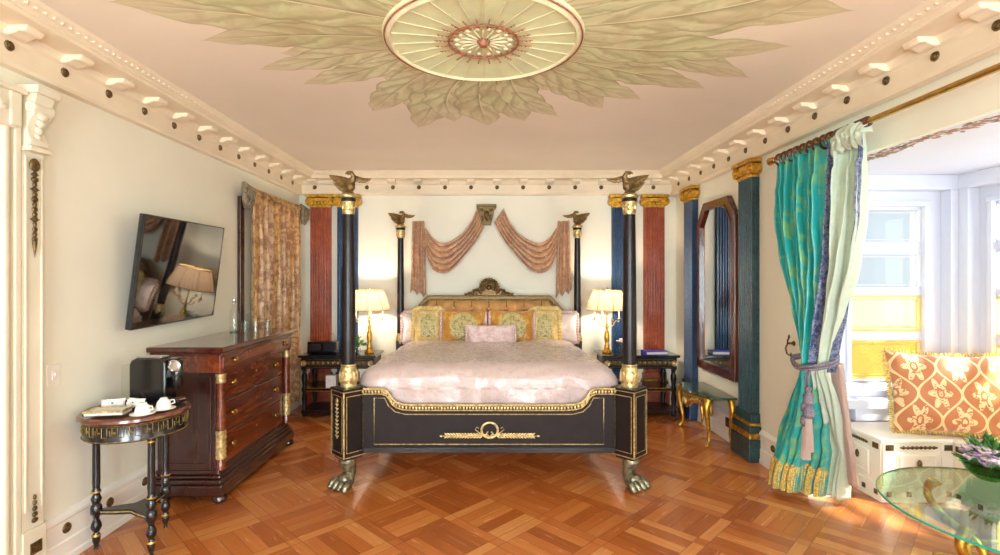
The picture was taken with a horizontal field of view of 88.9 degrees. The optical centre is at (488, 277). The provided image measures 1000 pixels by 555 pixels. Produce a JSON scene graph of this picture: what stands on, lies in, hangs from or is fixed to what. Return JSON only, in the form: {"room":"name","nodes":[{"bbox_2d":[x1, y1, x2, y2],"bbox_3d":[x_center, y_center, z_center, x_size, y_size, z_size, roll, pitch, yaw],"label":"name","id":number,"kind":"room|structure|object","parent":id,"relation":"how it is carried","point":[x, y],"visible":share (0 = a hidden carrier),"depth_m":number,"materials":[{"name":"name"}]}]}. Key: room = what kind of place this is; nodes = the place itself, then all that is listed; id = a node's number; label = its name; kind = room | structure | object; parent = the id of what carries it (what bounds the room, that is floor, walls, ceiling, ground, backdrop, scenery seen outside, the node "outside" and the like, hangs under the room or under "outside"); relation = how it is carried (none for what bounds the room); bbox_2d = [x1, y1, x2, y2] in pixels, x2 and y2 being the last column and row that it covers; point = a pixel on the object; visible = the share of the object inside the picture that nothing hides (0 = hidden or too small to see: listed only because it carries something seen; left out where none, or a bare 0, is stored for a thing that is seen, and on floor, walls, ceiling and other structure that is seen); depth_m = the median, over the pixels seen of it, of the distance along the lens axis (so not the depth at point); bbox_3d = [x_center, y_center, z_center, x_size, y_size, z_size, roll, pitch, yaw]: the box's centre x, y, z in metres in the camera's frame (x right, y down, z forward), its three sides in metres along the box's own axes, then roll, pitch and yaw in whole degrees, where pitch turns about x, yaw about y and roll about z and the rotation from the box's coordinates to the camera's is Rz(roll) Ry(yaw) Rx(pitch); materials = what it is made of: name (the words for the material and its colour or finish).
{"room":"historic interior","nodes":[
{"label":"historic interior","id":0,"kind":"room"},
{"bbox_2d":[0,66,298,519],"bbox_3d":[-2.495,0.150,2.400,0.150,2.920,8.500,0,0,0],"label":"wall","id":1,"kind":"structure","parent":0,"point":[104,170],"depth_m":3.21,"materials":[{"name":"paint"}]},
{"bbox_2d":[0,80,27,554],"bbox_3d":[-2.376,0.328,1.925,0.087,2.565,1.350,0,0,0],"label":"door","id":2,"kind":"structure","parent":1,"relation":"in","point":[10,94],"depth_m":2.56,"materials":[{"name":"white wood"}]},
{"bbox_2d":[15,84,60,554],"bbox_3d":[-2.360,0.310,2.670,0.120,2.600,0.140,0,0,0],"label":"pilaster","id":3,"kind":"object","parent":1,"relation":"attached to","point":[38,112],"depth_m":2.66,"materials":[{"name":"white paint"}]},
{"bbox_2d":[46,363,59,387],"bbox_3d":[-2.411,0.540,2.830,0.018,0.120,0.090,0,0,0],"label":"light switch","id":4,"kind":"object","parent":1,"relation":"attached to","point":[52,371],"visible":1,"depth_m":2.82,"materials":[{"name":"plastic"}]},
{"bbox_2d":[0,0,313,194],"bbox_3d":[-2.277,-1.180,2.375,0.305,0.260,8.150,0,0,0],"label":"trim","id":5,"kind":"structure","parent":1,"relation":"attached to","point":[38,43],"depth_m":3.16,"materials":[{"name":"paint"}]},
{"bbox_2d":[44,399,300,554],"bbox_3d":[-2.405,1.465,4.620,0.030,0.290,3.760,0,0,0],"label":"baseboard","id":6,"kind":"structure","parent":1,"relation":"attached to","point":[69,532],"depth_m":3.05,"materials":[{"name":"white paint"}]},
{"bbox_2d":[125,213,224,330],"bbox_3d":[-2.331,-0.048,3.822,0.192,0.771,1.122,0,0,-3],"label":"television","id":7,"kind":"object","parent":1,"relation":"attached to","point":[176,264],"visible":1,"depth_m":3.67,"materials":[{"name":"black plastic"}]},
{"bbox_2d":[237,196,244,328],"bbox_3d":[-2.402,-0.040,5.585,0.035,1.500,1.370,0,0,0],"label":"window","id":8,"kind":"structure","parent":1,"relation":"in","point":[240,207],"depth_m":4.90,"materials":[{"name":"brown wood"}]},
{"bbox_2d":[242,181,309,406],"bbox_3d":[-2.320,0.282,5.630,0.131,2.416,1.671,0,0,0],"label":"window curtain","id":9,"kind":"object","parent":1,"relation":"hanging from","point":[275,221],"visible":0.76,"depth_m":5.59,"materials":[{"name":"brown fabric"}]},
{"bbox_2d":[39,0,925,169],"bbox_3d":[-0.020,-1.360,2.400,5.100,0.100,8.500,0,0,0],"label":"ceiling","id":10,"kind":"structure","parent":0,"point":[321,126],"depth_m":3.85,"materials":[{"name":"paint"}]},
{"bbox_2d":[111,0,854,127],"bbox_3d":[0.092,-1.308,2.513,3.400,0.002,3.338,0,0,25],"label":"mural","id":11,"kind":"object","parent":10,"relation":"attached to","point":[625,41],"visible":0.87,"depth_m":2.86,"materials":[{"name":"paint"}]},
{"bbox_2d":[382,0,584,81],"bbox_3d":[-0.030,-1.288,2.800,1.096,0.045,1.096,0,0,0],"label":"ceiling medallion","id":12,"kind":"object","parent":10,"relation":"attached to","point":[464,40],"visible":1,"depth_m":2.73,"materials":[{"name":"paint"}]},
{"bbox_2d":[299,195,675,381],"bbox_3d":[0.055,0.150,6.575,4.950,2.920,0.150,0,0,0],"label":"wall","id":13,"kind":"structure","parent":0,"point":[445,218],"depth_m":6.50,"materials":[{"name":"paint"}]},
{"bbox_2d":[305,194,333,405],"bbox_3d":[-2.130,0.280,6.441,0.364,2.660,0.115,0,0,0],"label":"pilaster","id":14,"kind":"object","parent":13,"relation":"attached to","point":[320,205],"visible":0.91,"depth_m":6.43,"materials":[{"name":"painted wood"},{"name":"gilded metal"}]},
{"bbox_2d":[332,194,362,381],"bbox_3d":[-1.790,0.280,6.441,0.364,2.660,0.115,0,0,0],"label":"pilaster","id":15,"kind":"object","parent":13,"relation":"attached to","point":[336,200],"visible":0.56,"depth_m":6.44,"materials":[{"name":"painted wood"},{"name":"gilded metal"}]},
{"bbox_2d":[300,382,671,404],"bbox_3d":[-0.020,1.465,6.485,4.800,0.290,0.030,0,0,0],"label":"baseboard","id":16,"kind":"structure","parent":13,"relation":"attached to","point":[301,385],"depth_m":6.48,"materials":[{"name":"brown paint"}]},
{"bbox_2d":[302,170,671,195],"bbox_3d":[-0.030,-1.180,6.357,4.680,0.260,0.305,0,0,0],"label":"trim","id":17,"kind":"structure","parent":13,"relation":"attached to","point":[383,182],"depth_m":6.42,"materials":[{"name":"paint"}]},
{"bbox_2d":[410,204,571,297],"bbox_3d":[0.025,-0.330,6.415,2.042,1.180,0.169,0,0,0],"label":"drapery","id":18,"kind":"object","parent":13,"relation":"attached to","point":[442,257],"visible":1,"depth_m":6.40,"materials":[{"name":"fabric"}]},
{"bbox_2d":[607,194,637,381],"bbox_3d":[1.685,0.280,6.441,0.364,2.660,0.115,0,0,0],"label":"pilaster","id":19,"kind":"object","parent":13,"relation":"attached to","point":[615,201],"visible":0.44,"depth_m":6.44,"materials":[{"name":"painted wood"},{"name":"gilded metal"}]},
{"bbox_2d":[639,194,669,404],"bbox_3d":[2.090,0.280,6.441,0.364,2.660,0.115,0,0,0],"label":"pilaster","id":20,"kind":"object","parent":13,"relation":"attached to","point":[653,205],"visible":0.89,"depth_m":6.43,"materials":[{"name":"red stone"}]},
{"bbox_2d":[79,405,999,554],"bbox_3d":[0.775,1.660,2.400,6.690,0.100,8.500,0,0,0],"label":"floor","id":21,"kind":"structure","parent":0,"point":[700,499],"depth_m":3.53,"materials":[{"name":"brown wood"}]},
{"bbox_2d":[76,399,191,554],"bbox_3d":[-2.125,1.196,3.080,0.576,0.828,0.576,0,0,0],"label":"side table","id":22,"kind":"object","parent":21,"relation":"on","point":[114,429],"visible":0.85,"depth_m":2.95,"materials":[{"name":"brown wood"}]},
{"bbox_2d":[82,405,133,416],"bbox_3d":[-2.205,0.771,2.955,0.208,0.028,0.118,0,0,-9],"label":"book","id":23,"kind":"object","parent":22,"relation":"on","point":[105,410],"visible":1,"depth_m":2.93,"materials":[{"name":"white paper"}]},
{"bbox_2d":[101,398,124,406],"bbox_3d":[-2.255,0.751,3.059,0.120,0.054,0.052,0,0,-29],"label":"sachet","id":24,"kind":"object","parent":22,"relation":"on","point":[119,401],"visible":0.88,"depth_m":3.05,"materials":[{"name":"white paper"}]},
{"bbox_2d":[100,493,163,518],"bbox_3d":[-2.111,1.390,3.146,0.421,0.030,0.330,0,0,12],"label":"shelf","id":25,"kind":"object","parent":22,"relation":"attached to","point":[138,509],"depth_m":3.03,"materials":[{"name":"black paint"}]},
{"bbox_2d":[126,398,145,406],"bbox_3d":[-2.130,0.751,3.074,0.120,0.054,0.052,0,0,11],"label":"sachet","id":26,"kind":"object","parent":22,"relation":"on","point":[131,401],"visible":0.75,"depth_m":3.06,"materials":[{"name":"white paper"}]},
{"bbox_2d":[129,402,155,416],"bbox_3d":[-2.000,0.752,2.945,0.130,0.066,0.130,0,0,0],"label":"coffee cup","id":27,"kind":"object","parent":22,"relation":"on","point":[142,409],"visible":1,"depth_m":2.92,"materials":[{"name":"ceramic"}]},
{"bbox_2d":[124,355,186,403],"bbox_3d":[-2.112,0.639,3.230,0.395,0.292,0.130,0,0,0],"label":"coffee machine","id":28,"kind":"object","parent":22,"relation":"on","point":[152,377],"visible":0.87,"depth_m":3.17,"materials":[{"name":"black plastic"}]},
{"bbox_2d":[171,396,186,399],"bbox_3d":[-1.960,0.761,3.225,0.090,0.008,0.090,0,0,0],"label":"drip tray","id":29,"kind":"object","parent":28,"relation":"on","point":[172,397],"depth_m":3.23,"materials":[{"name":"silver metal"}]},
{"bbox_2d":[153,397,175,410],"bbox_3d":[-1.955,0.752,3.065,0.130,0.066,0.130,0,0,44],"label":"coffee cup","id":30,"kind":"object","parent":22,"relation":"on","point":[163,404],"visible":1,"depth_m":3.04,"materials":[{"name":"ceramic"}]},
{"bbox_2d":[146,328,297,503],"bbox_3d":[-2.145,1.050,4.300,0.550,1.120,1.410,0,0,0],"label":"dresser","id":31,"kind":"object","parent":21,"relation":"on","point":[237,384],"visible":0.96,"depth_m":3.82,"materials":[{"name":"brown wood"}]},
{"bbox_2d":[298,350,383,416],"bbox_3d":[-1.760,1.252,6.120,0.900,0.715,0.460,0,0,0],"label":"nightstand","id":32,"kind":"object","parent":21,"relation":"on","point":[363,360],"visible":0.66,"depth_m":5.92,"materials":[{"name":"black paint"}]},
{"bbox_2d":[301,402,330,412],"bbox_3d":[-1.760,1.552,6.120,0.840,0.035,0.400,0,0,0],"label":"shelf","id":33,"kind":"object","parent":32,"relation":"attached to","point":[315,407],"depth_m":6.00,"materials":[{"name":"black wood"}]},
{"bbox_2d":[307,333,339,353],"bbox_3d":[-1.960,0.776,6.048,0.350,0.237,0.143,0,0,0],"label":"clock radio","id":34,"kind":"object","parent":32,"relation":"on","point":[314,346],"visible":1,"depth_m":5.98,"materials":[{"name":"black plastic"}]},
{"bbox_2d":[323,344,334,350],"bbox_3d":[-1.875,0.814,5.979,0.130,0.082,0.004,0,0,0],"label":"speaker grille","id":35,"kind":"object","parent":34,"relation":"attached to","point":[326,347],"depth_m":5.98,"materials":[{"name":"plastic"}]},
{"bbox_2d":[326,374,337,387],"bbox_3d":[-1.840,1.209,5.980,0.120,0.150,0.100,0,0,0],"label":"tissue box","id":36,"kind":"object","parent":32,"relation":"on","point":[331,379],"visible":0.8,"depth_m":5.93,"materials":[{"name":"white paper"}]},
{"bbox_2d":[306,382,359,390],"bbox_3d":[-1.760,1.298,6.125,0.800,0.025,0.390,0,0,0],"label":"shelf","id":37,"kind":"object","parent":32,"relation":"attached to","point":[315,386],"depth_m":5.99,"materials":[{"name":"black paint"}]},
{"bbox_2d":[355,335,367,352],"bbox_3d":[-1.561,0.781,6.033,0.263,0.228,0.282,0,0,0],"label":"potted plant","id":38,"kind":"object","parent":32,"relation":"on","point":[358,343],"visible":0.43,"depth_m":6.06,"materials":[{"name":"green plant"}]},
{"bbox_2d":[355,287,389,353],"bbox_3d":[-1.430,0.500,6.100,0.494,0.790,0.494,0,0,0],"label":"table lamp","id":39,"kind":"object","parent":32,"relation":"on","point":[369,300],"visible":0.84,"depth_m":5.94,"materials":[{"name":"fabric"}]},
{"bbox_2d":[327,171,650,493],"bbox_3d":[0.000,0.401,5.070,2.499,2.450,2.556,0,0,0],"label":"bed","id":40,"kind":"object","parent":21,"relation":"on","point":[364,420],"visible":0.77,"depth_m":3.91,"materials":[{"name":"black wood"}]},
{"bbox_2d":[359,339,617,403],"bbox_3d":[-0.002,0.891,5.068,2.125,0.447,2.244,0,0,0],"label":"duvet","id":41,"kind":"object","parent":40,"relation":"on","point":[543,371],"visible":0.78,"depth_m":4.00,"materials":[{"name":"fabric"}]},
{"bbox_2d":[400,310,427,344],"bbox_3d":[-0.833,0.595,6.144,0.473,0.406,0.191,0,0,-6],"label":"sleeping pillow","id":42,"kind":"object","parent":41,"relation":"on","point":[405,318],"visible":0.3,"depth_m":6.09,"materials":[{"name":"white fabric"}]},
{"bbox_2d":[402,313,410,341],"bbox_3d":[-0.833,0.593,6.144,0.424,0.353,0.191,0,0,-6],"label":"cushion","id":43,"kind":"object","parent":42,"relation":"on","point":[406,317],"depth_m":6.08,"materials":[{"name":"pink fabric"}]},
{"bbox_2d":[410,305,444,340],"bbox_3d":[-0.725,0.577,6.060,0.419,0.496,0.208,0,0,-7],"label":"ruffled pillow","id":44,"kind":"object","parent":41,"relation":"on","point":[425,324],"visible":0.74,"depth_m":6.00,"materials":[{"name":"yellow fabric"}]},
{"bbox_2d":[415,309,440,340],"bbox_3d":[-0.725,0.575,6.062,0.329,0.414,0.203,0,0,-7],"label":"cushion","id":45,"kind":"object","parent":44,"relation":"on","point":[427,324],"depth_m":5.99,"materials":[{"name":"yellow fabric"}]},
{"bbox_2d":[439,309,486,340],"bbox_3d":[-0.301,0.579,6.003,0.570,0.431,0.226,0,0,-2],"label":"pillow","id":46,"kind":"object","parent":41,"relation":"on","point":[452,324],"visible":0.67,"depth_m":5.94,"materials":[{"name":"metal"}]},
{"bbox_2d":[465,323,516,342],"bbox_3d":[0.020,0.644,5.755,0.588,0.264,0.178,0,0,0],"label":"lumbar pillow","id":47,"kind":"object","parent":41,"relation":"on","point":[476,333],"visible":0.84,"depth_m":5.70,"materials":[{"name":"fabric"}]},
{"bbox_2d":[488,309,535,341],"bbox_3d":[0.271,0.579,6.005,0.570,0.431,0.232,0,0,2],"label":"pillow","id":48,"kind":"object","parent":41,"relation":"on","point":[525,321],"visible":0.59,"depth_m":5.95,"materials":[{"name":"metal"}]},
{"bbox_2d":[528,305,562,339],"bbox_3d":[0.665,0.577,6.061,0.419,0.496,0.210,0,0,7],"label":"ruffled pillow","id":49,"kind":"object","parent":41,"relation":"on","point":[549,323],"visible":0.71,"depth_m":6.00,"materials":[{"name":"yellow fabric"}]},
{"bbox_2d":[532,309,558,339],"bbox_3d":[0.665,0.575,6.064,0.329,0.414,0.203,0,0,7],"label":"cushion","id":50,"kind":"object","parent":49,"relation":"on","point":[547,322],"depth_m":5.99,"materials":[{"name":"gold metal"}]},
{"bbox_2d":[544,310,579,344],"bbox_3d":[0.854,0.595,6.145,0.473,0.406,0.193,0,0,6],"label":"sleeping pillow","id":51,"kind":"object","parent":41,"relation":"on","point":[570,319],"visible":0.43,"depth_m":6.08,"materials":[{"name":"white fabric"}]},
{"bbox_2d":[562,313,576,341],"bbox_3d":[0.854,0.593,6.145,0.424,0.353,0.193,0,0,6],"label":"cushion","id":52,"kind":"object","parent":51,"relation":"on","point":[569,320],"depth_m":6.07,"materials":[{"name":"pink fabric"}]},
{"bbox_2d":[594,350,679,416],"bbox_3d":[1.760,1.252,6.120,0.900,0.715,0.460,0,0,0],"label":"nightstand","id":53,"kind":"object","parent":21,"relation":"on","point":[614,360],"visible":0.65,"depth_m":5.92,"materials":[{"name":"black paint"}]},
{"bbox_2d":[586,287,622,352],"bbox_3d":[1.410,0.500,6.100,0.494,0.790,0.494,0,0,0],"label":"table lamp","id":54,"kind":"object","parent":53,"relation":"on","point":[606,300],"visible":0.93,"depth_m":5.95,"materials":[{"name":"fabric"}]},
{"bbox_2d":[618,382,671,390],"bbox_3d":[1.760,1.298,6.125,0.800,0.025,0.390,0,0,0],"label":"shelf","id":55,"kind":"object","parent":53,"relation":"attached to","point":[652,386],"depth_m":6.04,"materials":[{"name":"black paint"}]},
{"bbox_2d":[641,349,667,354],"bbox_3d":[1.950,0.875,6.020,0.260,0.040,0.180,0,0,-3],"label":"book","id":56,"kind":"object","parent":53,"relation":"on","point":[643,351],"visible":1,"depth_m":5.94,"materials":[{"name":"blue paper"}]},
{"bbox_2d":[647,402,676,412],"bbox_3d":[1.760,1.552,6.120,0.840,0.035,0.400,0,0,0],"label":"shelf","id":57,"kind":"object","parent":53,"relation":"attached to","point":[652,407],"depth_m":6.00,"materials":[{"name":"black wood"}]},
{"bbox_2d":[676,382,736,446],"bbox_3d":[2.162,1.373,5.200,0.377,0.475,0.782,0,0,0],"label":"console","id":58,"kind":"object","parent":21,"relation":"on","point":[688,393],"visible":0.95,"depth_m":5.03,"materials":[{"name":"gold metal"}]},
{"bbox_2d":[851,422,999,524],"bbox_3d":[3.292,1.383,2.252,1.005,0.455,3.705,0,0,0],"label":"window bench","id":59,"kind":"object","parent":21,"relation":"on","point":[878,450],"visible":0.74,"depth_m":3.65,"materials":[{"name":"white paint"}]},
{"bbox_2d":[879,347,999,439],"bbox_3d":[3.426,0.856,3.778,0.837,0.629,0.322,0,0,18],"label":"pillow","id":60,"kind":"object","parent":59,"relation":"on","point":[948,394],"visible":0.99,"depth_m":3.72,"materials":[{"name":"orange fabric"}]},
{"bbox_2d":[875,466,999,554],"bbox_3d":[2.685,1.383,2.500,1.260,0.457,1.260,0,0,0],"label":"coffee table","id":61,"kind":"object","parent":21,"relation":"on","point":[965,539],"visible":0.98,"depth_m":2.74,"materials":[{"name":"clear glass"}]},
{"bbox_2d":[951,431,999,482],"bbox_3d":[2.867,1.018,2.926,0.337,0.273,0.305,0,0,-6],"label":"flower bowl","id":62,"kind":"object","parent":61,"relation":"on","point":[983,461],"visible":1,"depth_m":2.90,"materials":[{"name":"green glass"}]},
{"bbox_2d":[676,52,999,496],"bbox_3d":[2.455,0.150,2.325,0.150,2.920,8.350,0,0,0],"label":"wall","id":63,"kind":"structure","parent":0,"point":[979,98],"depth_m":4.19,"materials":[{"name":"paint"}]},
{"bbox_2d":[678,185,699,419],"bbox_3d":[2.321,0.280,5.930,0.115,2.660,0.364,0,0,0],"label":"pilaster","id":64,"kind":"object","parent":63,"relation":"attached to","point":[689,195],"visible":0.91,"depth_m":5.84,"materials":[{"name":"blue stone"}]},
{"bbox_2d":[697,195,737,381],"bbox_3d":[2.349,0.090,5.270,0.062,1.800,0.880,0,0,0],"label":"wall mirror","id":65,"kind":"object","parent":63,"relation":"attached to","point":[717,224],"visible":0.96,"depth_m":5.19,"materials":[{"name":"brown wood"}]},
{"bbox_2d":[725,417,728,427],"bbox_3d":[2.345,1.420,5.020,0.009,0.090,0.080,0,0,0],"label":"wall outlet","id":66,"kind":"object","parent":63,"relation":"attached to","point":[726,418],"visible":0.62,"depth_m":5.01,"materials":[{"name":"plastic"}]},
{"bbox_2d":[675,382,812,496],"bbox_3d":[2.365,1.465,5.125,0.030,0.290,2.750,0,0,0],"label":"baseboard","id":67,"kind":"structure","parent":63,"relation":"attached to","point":[717,420],"depth_m":5.05,"materials":[{"name":"white paint"}]},
{"bbox_2d":[731,158,761,462],"bbox_3d":[2.321,0.280,4.610,0.115,2.660,0.364,0,0,0],"label":"pilaster","id":68,"kind":"object","parent":63,"relation":"attached to","point":[745,437],"visible":1,"depth_m":4.53,"materials":[{"name":"teal stone"}]},
{"bbox_2d":[785,335,795,355],"bbox_3d":[2.349,0.522,3.969,0.070,0.166,0.067,0,0,0],"label":"hook","id":69,"kind":"object","parent":63,"relation":"attached to","point":[793,343],"visible":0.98,"depth_m":3.97,"materials":[{"name":"brown metal"}]},
{"bbox_2d":[659,0,999,194],"bbox_3d":[2.217,-1.180,2.375,0.305,0.260,8.150,0,0,0],"label":"trim","id":70,"kind":"structure","parent":63,"relation":"attached to","point":[936,39],"depth_m":3.04,"materials":[{"name":"paint"}]},
{"bbox_2d":[766,63,999,165],"bbox_3d":[2.231,-0.901,2.160,0.162,0.118,3.720,0,0,0],"label":"pole","id":71,"kind":"object","parent":63,"relation":"attached to","point":[995,68],"visible":0.73,"depth_m":2.78,"materials":[{"name":"gold metal"}]},
{"bbox_2d":[768,121,872,500],"bbox_3d":[2.281,0.317,3.412,0.483,2.498,1.033,0,0,10],"label":"curtain","id":72,"kind":"object","parent":71,"relation":"hanging from","point":[821,213],"visible":0.98,"depth_m":3.37,"materials":[{"name":"teal fabric"}]},
{"bbox_2d":[839,166,999,420],"bbox_3d":[3.225,0.160,2.275,1.390,2.000,3.950,0,0,0],"label":"trim","id":73,"kind":"structure","parent":63,"relation":"attached to","point":[960,194],"depth_m":4.14,"materials":[{"name":"paint"}]},
{"bbox_2d":[847,191,940,421],"bbox_3d":[3.300,0.385,4.325,1.540,2.450,0.150,0,0,0],"label":"wall","id":74,"kind":"structure","parent":0,"point":[934,197],"depth_m":4.25,"materials":[{"name":"paint"}]},
{"bbox_2d":[845,201,930,390],"bbox_3d":[3.315,0.145,4.275,0.730,1.569,0.150,0,0,0],"label":"window","id":75,"kind":"structure","parent":74,"relation":"in","point":[920,335],"depth_m":4.27,"materials":[{"name":"paint"},{"name":"glass"}]},
{"bbox_2d":[867,111,999,174],"bbox_3d":[3.245,-0.890,2.275,1.650,0.100,4.250,0,0,0],"label":"ceiling","id":76,"kind":"structure","parent":0,"point":[975,149],"depth_m":3.50,"materials":[{"name":"paint"}]},
{"bbox_2d":[867,115,999,160],"bbox_3d":[2.641,-0.839,2.728,0.248,0.001,2.534,0,0,0],"label":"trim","id":77,"kind":"structure","parent":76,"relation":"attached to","point":[905,146],"depth_m":3.02,"materials":[{"name":"paint"}]},
{"bbox_2d":[980,184,999,355],"bbox_3d":[3.995,0.385,2.275,0.150,2.450,3.950,0,0,0],"label":"wall","id":78,"kind":"structure","parent":0,"point":[994,189],"depth_m":4.04,"materials":[{"name":"paint"}]},
{"bbox_2d":[985,194,999,355],"bbox_3d":[3.945,0.145,3.655,0.150,1.569,0.730,0,0,0],"label":"window","id":79,"kind":"structure","parent":78,"relation":"in","point":[993,202],"depth_m":3.96,"materials":[{"name":"paint"}]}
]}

